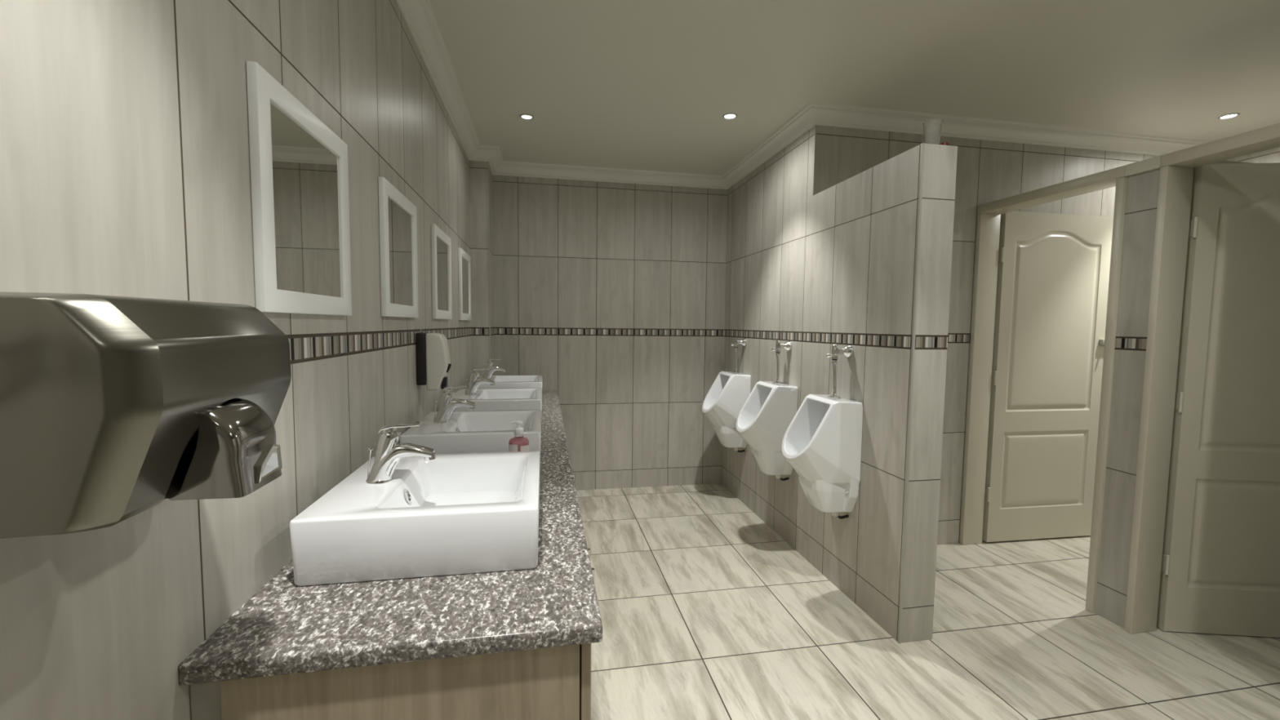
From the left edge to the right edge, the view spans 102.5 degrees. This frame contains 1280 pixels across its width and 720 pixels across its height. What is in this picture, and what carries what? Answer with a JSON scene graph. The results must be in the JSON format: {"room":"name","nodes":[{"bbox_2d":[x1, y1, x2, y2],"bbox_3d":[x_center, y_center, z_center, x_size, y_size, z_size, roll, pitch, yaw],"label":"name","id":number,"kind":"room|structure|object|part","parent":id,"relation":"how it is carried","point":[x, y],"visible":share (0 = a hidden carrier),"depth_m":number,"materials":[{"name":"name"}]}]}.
{"room":"public restroom","nodes":[
{"label":"public restroom","id":0,"kind":"room"},
{"bbox_2d":[0,0,471,719],"bbox_3d":[-0.739,0.004,0.816,0.150,2.525,6.272,0,4,-11],"label":"wall","id":1,"kind":"structure","parent":0,"point":[125,164],"depth_m":0.73,"materials":[{"name":"tile"}]},
{"bbox_2d":[0,291,291,538],"bbox_3d":[-0.511,0.041,0.555,0.199,0.212,0.286,0,4,-11],"label":"dryer","id":2,"kind":"object","parent":1,"relation":"attached to","point":[113,408],"visible":1,"depth_m":0.44,"materials":[{"name":"silver metal"}]},
{"bbox_2d":[256,444,282,483],"bbox_3d":[-0.417,0.114,0.574,0.007,0.034,0.051,0,4,-11],"label":"outlet","id":3,"kind":"object","parent":2,"relation":"attached to","point":[268,459],"depth_m":0.57,"materials":[{"name":"silver metal"}]},
{"bbox_2d":[246,61,351,315],"bbox_3d":[-0.707,-0.313,1.099,0.016,0.428,0.418,0,4,-11],"label":"wall mirror","id":4,"kind":"object","parent":1,"relation":"attached to","point":[300,172],"visible":0.95,"depth_m":1.03,"materials":[{"name":"white paint"}]},
{"bbox_2d":[270,101,342,297],"bbox_3d":[-0.710,-0.313,1.099,0.011,0.341,0.331,0,4,-11],"label":"mirror glass","id":5,"kind":"object","parent":4,"relation":"attached to","point":[306,168],"depth_m":1.07,"materials":[{"name":"grey"}]},
{"bbox_2d":[377,176,418,317],"bbox_3d":[-0.838,-0.365,1.798,0.016,0.428,0.418,0,4,-11],"label":"wall mirror","id":6,"kind":"object","parent":1,"relation":"attached to","point":[397,218],"visible":1,"depth_m":1.75,"materials":[{"name":"white paint"}]},
{"bbox_2d":[387,195,413,306],"bbox_3d":[-0.840,-0.365,1.798,0.011,0.341,0.331,0,4,-11],"label":"mirror glass","id":7,"kind":"object","parent":6,"relation":"attached to","point":[400,216],"depth_m":1.78,"materials":[{"name":"grey"}]},
{"bbox_2d":[415,328,451,390],"bbox_3d":[-0.838,-0.002,2.102,0.126,0.246,0.100,0,4,-11],"label":"soap dispenser","id":8,"kind":"object","parent":1,"relation":"attached to","point":[433,364],"visible":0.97,"depth_m":2.06,"materials":[{"name":"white plastic"}]},
{"bbox_3d":[-0.883,-0.006,2.093,0.035,0.210,0.100,0,4,-11],"label":"plate","id":9,"kind":"part","parent":8,"relation":"part of","materials":[{"name":"black plastic"}]},
{"bbox_3d":[-0.796,0.066,2.115,0.038,0.105,0.040,0,4,-11],"label":"push lever","id":10,"kind":"part","parent":8,"relation":"part of","materials":[{"name":"black plastic"}]},
{"bbox_2d":[431,223,452,319],"bbox_3d":[-0.975,-0.416,2.534,0.016,0.428,0.418,0,4,-11],"label":"wall mirror","id":11,"kind":"object","parent":1,"relation":"attached to","point":[441,243],"visible":1,"depth_m":2.48,"materials":[{"name":"white paint"}]},
{"bbox_2d":[436,235,449,311],"bbox_3d":[-0.978,-0.416,2.533,0.011,0.341,0.331,0,4,-11],"label":"mirror glass","id":12,"kind":"object","parent":11,"relation":"attached to","point":[442,244],"depth_m":2.53,"materials":[{"name":"grey"}]},
{"bbox_2d":[457,247,471,320],"bbox_3d":[-1.112,-0.467,3.265,0.016,0.428,0.418,0,4,-11],"label":"wall mirror","id":13,"kind":"object","parent":1,"relation":"attached to","point":[464,259],"visible":1,"depth_m":3.21,"materials":[{"name":"white paint"}]},
{"bbox_2d":[462,257,469,313],"bbox_3d":[-1.115,-0.467,3.265,0.011,0.341,0.331,0,4,-11],"label":"mirror glass","id":14,"kind":"object","parent":13,"relation":"attached to","point":[465,260],"depth_m":3.27,"materials":[{"name":"grey"}]},
{"bbox_2d":[488,161,490,359],"bbox_3d":[-1.054,-0.578,3.593,0.007,1.583,0.007,0,4,-11],"label":"trim","id":15,"kind":"structure","parent":1,"relation":"attached to","point":[488,162],"depth_m":3.58,"materials":[{"name":"grey metal"}]},
{"bbox_2d":[469,160,494,375],"bbox_3d":[-1.149,-0.200,3.762,0.127,2.525,0.316,0,4,-11],"label":"pillar","id":16,"kind":"structure","parent":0,"point":[478,170],"depth_m":3.58,"materials":[{"name":"tile"}]},
{"bbox_2d":[493,174,727,490],"bbox_3d":[-0.356,-0.217,4.147,2.126,2.525,0.150,0,4,-11],"label":"wall","id":17,"kind":"structure","parent":0,"point":[613,294],"depth_m":4.11,"materials":[{"name":"tile"}]},
{"bbox_2d":[721,124,957,643],"bbox_3d":[0.971,-0.143,3.265,0.159,2.525,2.375,0,4,-11],"label":"wall","id":18,"kind":"structure","parent":0,"point":[835,264],"depth_m":2.44,"materials":[{"name":"tile"}]},
{"bbox_2d":[702,337,751,452],"bbox_3d":[0.625,0.259,3.847,0.308,0.859,0.294,0,4,-11],"label":"urinal","id":19,"kind":"object","parent":18,"relation":"attached to","point":[722,404],"visible":0.91,"depth_m":3.75,"materials":[{"name":"white ceramic"}]},
{"bbox_2d":[702,371,751,448],"bbox_3d":[0.624,0.370,3.854,0.308,0.551,0.294,0,4,-11],"label":"bowl","id":20,"kind":"object","parent":19,"relation":"on","point":[722,404],"depth_m":3.74,"materials":[{"name":"white ceramic"}]},
{"bbox_2d":[733,447,744,452],"bbox_3d":[0.742,0.665,3.849,0.078,0.051,0.041,0,4,-11],"label":"outlet","id":21,"kind":"object","parent":19,"relation":"attached to","point":[735,448],"depth_m":3.83,"materials":[{"name":"metal"}]},
{"bbox_2d":[736,340,798,480],"bbox_3d":[0.754,0.307,3.155,0.308,0.859,0.294,0,4,-11],"label":"urinal","id":22,"kind":"object","parent":18,"relation":"attached to","point":[763,420],"visible":0.93,"depth_m":3.07,"materials":[{"name":"white ceramic"}]},
{"bbox_2d":[736,381,798,475],"bbox_3d":[0.753,0.418,3.163,0.308,0.551,0.294,0,4,-11],"label":"bowl","id":23,"kind":"object","parent":22,"relation":"on","point":[763,420],"depth_m":3.06,"materials":[{"name":"white ceramic"}]},
{"bbox_2d":[775,475,788,480],"bbox_3d":[0.871,0.713,3.157,0.078,0.051,0.041,0,4,-11],"label":"outlet","id":24,"kind":"object","parent":22,"relation":"attached to","point":[776,476],"depth_m":3.14,"materials":[{"name":"metal"}]},
{"bbox_2d":[395,0,1211,189],"bbox_3d":[1.698,-1.218,1.186,4.780,0.083,6.272,0,4,-11],"label":"trim","id":25,"kind":"structure","parent":18,"relation":"attached to","point":[420,18],"depth_m":3.05,"materials":[{"name":"paint"}]},
{"bbox_2d":[781,343,862,519],"bbox_3d":[0.870,0.350,2.537,0.308,0.859,0.294,0,4,-11],"label":"urinal","id":26,"kind":"object","parent":18,"relation":"attached to","point":[822,443],"visible":1,"depth_m":2.45,"materials":[{"name":"white ceramic"}]},
{"bbox_2d":[781,394,862,512],"bbox_3d":[0.869,0.461,2.545,0.308,0.551,0.294,0,4,-11],"label":"bowl","id":27,"kind":"object","parent":26,"relation":"on","point":[822,442],"depth_m":2.44,"materials":[{"name":"white ceramic"}]},
{"bbox_2d":[831,512,848,519],"bbox_3d":[0.986,0.756,2.540,0.078,0.051,0.041,0,4,-11],"label":"outlet","id":28,"kind":"object","parent":26,"relation":"attached to","point":[837,514],"depth_m":2.52,"materials":[{"name":"black rubber"}]},
{"bbox_2d":[812,124,924,644],"bbox_3d":[1.034,-0.050,2.502,0.009,2.443,0.848,0,4,-11],"label":"trim","id":29,"kind":"structure","parent":18,"relation":"attached to","point":[922,156],"depth_m":2.10,"materials":[{"name":"grey"}]},
{"bbox_2d":[923,119,942,144],"bbox_3d":[1.192,-0.915,2.096,0.071,0.106,0.071,0,4,-11],"label":"tumbler","id":30,"kind":"object","parent":18,"relation":"on","point":[931,128],"visible":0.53,"depth_m":2.07,"materials":[{"name":"white"}]},
{"bbox_2d":[940,142,948,145],"bbox_3d":[1.226,-0.867,2.068,0.030,0.014,0.030,0,4,-11],"label":"cap","id":31,"kind":"object","parent":18,"relation":"on","point":[944,143],"visible":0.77,"depth_m":2.06,"materials":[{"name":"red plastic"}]},
{"bbox_2d":[429,0,1279,175],"bbox_3d":[1.699,-1.319,1.180,5.080,0.120,6.572,0,4,-11],"label":"ceiling","id":32,"kind":"structure","parent":0,"point":[644,85],"depth_m":2.35,"materials":[{"name":"paint"}]},
{"bbox_2d":[519,114,533,119],"bbox_3d":[-0.655,-1.403,2.968,0.082,0.006,0.082,0,4,-11],"label":"recessed light","id":33,"kind":"object","parent":32,"relation":"in","point":[525,117],"visible":1,"depth_m":2.97,"materials":[{"name":"white"}]},
{"bbox_2d":[722,113,737,119],"bbox_3d":[0.513,-1.387,2.927,0.082,0.006,0.082,0,4,-11],"label":"recessed light","id":34,"kind":"object","parent":32,"relation":"in","point":[727,116],"visible":1,"depth_m":2.92,"materials":[{"name":"white"}]},
{"bbox_2d":[1217,112,1239,119],"bbox_3d":[3.268,-1.352,2.852,0.082,0.006,0.082,0,4,-11],"label":"recessed light","id":35,"kind":"object","parent":32,"relation":"in","point":[1230,115],"visible":1,"depth_m":2.85,"materials":[{"name":"white"}]},
{"bbox_2d":[576,483,1279,719],"bbox_3d":[1.669,1.320,1.358,5.080,0.120,6.572,0,4,-11],"label":"floor","id":36,"kind":"structure","parent":0,"point":[707,612],"depth_m":2.17,"materials":[{"name":"tile"}]},
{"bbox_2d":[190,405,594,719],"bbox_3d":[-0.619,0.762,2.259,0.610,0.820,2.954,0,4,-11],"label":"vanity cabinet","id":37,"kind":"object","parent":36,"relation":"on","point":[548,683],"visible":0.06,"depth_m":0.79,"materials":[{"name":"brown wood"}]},
{"bbox_2d":[178,390,602,685],"bbox_3d":[-0.623,0.339,2.223,0.594,0.030,2.968,0,4,-11],"label":"countertop","id":38,"kind":"structure","parent":37,"relation":"on","point":[286,627],"depth_m":0.85,"materials":[{"name":"grey stone"}]},
{"bbox_2d":[288,450,540,586],"bbox_3d":[-0.456,0.334,1.190,0.440,0.122,0.470,0,4,-11],"label":"basin","id":39,"kind":"object","parent":38,"relation":"in","point":[459,513],"visible":0.98,"depth_m":0.98,"materials":[{"name":"white ceramic"}]},
{"bbox_2d":[365,422,435,484],"bbox_3d":[-0.542,0.211,1.165,0.148,0.139,0.053,0,4,-11],"label":"mixer tap","id":40,"kind":"object","parent":39,"relation":"on","point":[388,452],"visible":0.99,"depth_m":1.15,"materials":[{"name":"silver metal"}]},
{"bbox_3d":[-0.606,0.234,1.155,0.016,0.079,0.013,2,4,22],"label":"pop rod","id":41,"kind":"part","parent":40,"relation":"part of","materials":[{"name":"silver metal"}]},
{"bbox_3d":[-0.542,0.153,1.161,0.086,0.021,0.038,0,4,-11],"label":"lever","id":42,"kind":"part","parent":40,"relation":"part of","materials":[{"name":"silver metal"}]},
{"bbox_3d":[-0.544,0.235,1.166,0.144,0.092,0.053,0,4,-11],"label":"spout","id":43,"kind":"part","parent":40,"relation":"part of","materials":[{"name":"silver metal"}]},
{"bbox_2d":[399,409,541,453],"bbox_3d":[-0.587,0.285,1.891,0.440,0.122,0.470,0,4,-11],"label":"basin","id":44,"kind":"object","parent":38,"relation":"in","point":[465,431],"visible":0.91,"depth_m":1.70,"materials":[{"name":"white ceramic"}]},
{"bbox_2d":[433,385,475,422],"bbox_3d":[-0.673,0.163,1.867,0.148,0.139,0.053,0,4,-11],"label":"mixer tap","id":45,"kind":"object","parent":44,"relation":"on","point":[447,404],"visible":1,"depth_m":1.85,"materials":[{"name":"silver metal"}]},
{"bbox_3d":[-0.737,0.185,1.857,0.016,0.079,0.013,2,4,22],"label":"pop rod","id":46,"kind":"part","parent":45,"relation":"part of","materials":[{"name":"silver metal"}]},
{"bbox_3d":[-0.673,0.104,1.863,0.086,0.021,0.038,0,4,-11],"label":"lever","id":47,"kind":"part","parent":45,"relation":"part of","materials":[{"name":"silver metal"}]},
{"bbox_3d":[-0.675,0.186,1.868,0.144,0.092,0.053,0,4,-11],"label":"spout","id":48,"kind":"part","parent":45,"relation":"part of","materials":[{"name":"silver metal"}]},
{"bbox_2d":[453,387,542,418],"bbox_3d":[-0.724,0.234,2.624,0.440,0.122,0.470,0,4,-11],"label":"basin","id":49,"kind":"object","parent":38,"relation":"in","point":[515,398],"visible":0.55,"depth_m":2.46,"materials":[{"name":"white ceramic"}]},
{"bbox_2d":[464,368,494,395],"bbox_3d":[-0.810,0.111,2.599,0.148,0.139,0.053,0,4,-11],"label":"mixer tap","id":50,"kind":"object","parent":49,"relation":"on","point":[474,381],"visible":1,"depth_m":2.58,"materials":[{"name":"silver metal"}]},
{"bbox_3d":[-0.812,0.135,2.601,0.144,0.092,0.053,0,4,-11],"label":"spout","id":51,"kind":"part","parent":50,"relation":"part of","materials":[{"name":"silver metal"}]},
{"bbox_3d":[-0.810,0.053,2.595,0.086,0.021,0.038,0,4,-11],"label":"lever","id":52,"kind":"part","parent":50,"relation":"part of","materials":[{"name":"silver metal"}]},
{"bbox_2d":[467,374,542,388],"bbox_3d":[-0.861,0.182,3.357,0.440,0.122,0.470,0,4,-11],"label":"basin","id":53,"kind":"object","parent":38,"relation":"in","point":[522,380],"visible":0.47,"depth_m":3.19,"materials":[{"name":"white ceramic"}]},
{"bbox_2d":[482,358,506,378],"bbox_3d":[-0.947,0.060,3.332,0.148,0.139,0.053,0,4,-11],"label":"mixer tap","id":54,"kind":"object","parent":53,"relation":"on","point":[488,373],"visible":0.9,"depth_m":3.31,"materials":[{"name":"silver metal"}]},
{"bbox_3d":[-0.947,0.002,3.328,0.086,0.021,0.038,0,4,-11],"label":"lever","id":55,"kind":"part","parent":54,"relation":"part of","materials":[{"name":"silver metal"}]},
{"bbox_3d":[-0.949,0.084,3.333,0.144,0.092,0.053,0,4,-11],"label":"spout","id":56,"kind":"part","parent":54,"relation":"part of","materials":[{"name":"silver metal"}]},
{"bbox_2d":[508,420,528,451],"bbox_3d":[-0.364,0.277,1.542,0.061,0.190,0.038,0,4,-11],"label":"soap bottle","id":57,"kind":"object","parent":38,"relation":"on","point":[517,443],"visible":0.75,"depth_m":1.53,"materials":[{"name":"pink plastic"}]},
{"bbox_3d":[-0.124,0.805,1.036,0.016,0.720,0.359,0,4,-11],"label":"cabinet door","id":58,"kind":"part","parent":37,"relation":"part of","materials":[{"name":"brown wood"}]},
{"bbox_3d":[-0.120,0.532,1.150,0.035,0.130,0.012,0,4,-11],"label":"handle","id":59,"kind":"part","parent":37,"relation":"part of","materials":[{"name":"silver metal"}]},
{"bbox_2d":[840,127,1157,545],"bbox_3d":[2.399,-0.127,3.257,2.645,2.525,0.150,0,4,-11],"label":"wall","id":60,"kind":"structure","parent":0,"point":[987,171],"depth_m":3.09,"materials":[{"name":"tile"}]},
{"bbox_2d":[959,165,1127,613],"bbox_3d":[2.143,0.137,2.748,0.156,2.062,0.791,0,4,-11],"label":"trim","id":61,"kind":"structure","parent":60,"relation":"attached to","point":[988,216],"depth_m":3.04,"materials":[{"name":"beige paint"}]},
{"bbox_2d":[982,211,1113,542],"bbox_3d":[2.547,0.122,3.174,0.808,2.020,0.076,0,4,-9],"label":"door","id":62,"kind":"structure","parent":60,"relation":"in","point":[1052,284],"depth_m":3.17,"materials":[{"name":"beige paint"}]},
{"bbox_2d":[1095,168,1194,628],"bbox_3d":[3.017,0.189,2.443,1.729,2.020,0.134,0,4,-11],"label":"wall","id":63,"kind":"structure","parent":0,"point":[1142,188],"depth_m":2.28,"materials":[{"name":"tile"}]},
{"bbox_2d":[1124,155,1252,176],"bbox_3d":[3.020,-0.836,2.372,1.746,0.050,0.150,0,4,-11],"label":"trim","id":64,"kind":"structure","parent":63,"relation":"on","point":[1153,163],"depth_m":2.20,"materials":[{"name":"beige paint"}]},
{"bbox_2d":[1224,146,1279,163],"bbox_3d":[4.220,0.039,1.117,0.150,2.525,5.038,0,4,-11],"label":"wall","id":65,"kind":"structure","parent":0,"point":[1273,155],"depth_m":3.11,"materials":[{"name":"tile"}]},
{"bbox_3d":[2.682,0.360,-0.142,0.120,2.020,3.090,0,4,-11],"label":"wall","id":66,"kind":"structure","parent":0,"visible":0},
{"bbox_2d":[1124,123,1279,634],"bbox_3d":[2.320,0.203,1.800,0.156,2.062,0.873,0,4,-11],"label":"trim","id":67,"kind":"structure","parent":66,"relation":"attached to","point":[1176,170],"depth_m":2.19,"materials":[{"name":"beige paint"}]},
{"bbox_2d":[1156,162,1279,637],"bbox_3d":[2.719,0.199,2.167,0.808,2.020,0.076,1,4,5],"label":"door","id":68,"kind":"structure","parent":66,"relation":"in","point":[1220,568],"depth_m":2.19,"materials":[{"name":"beige paint"}]}
]}

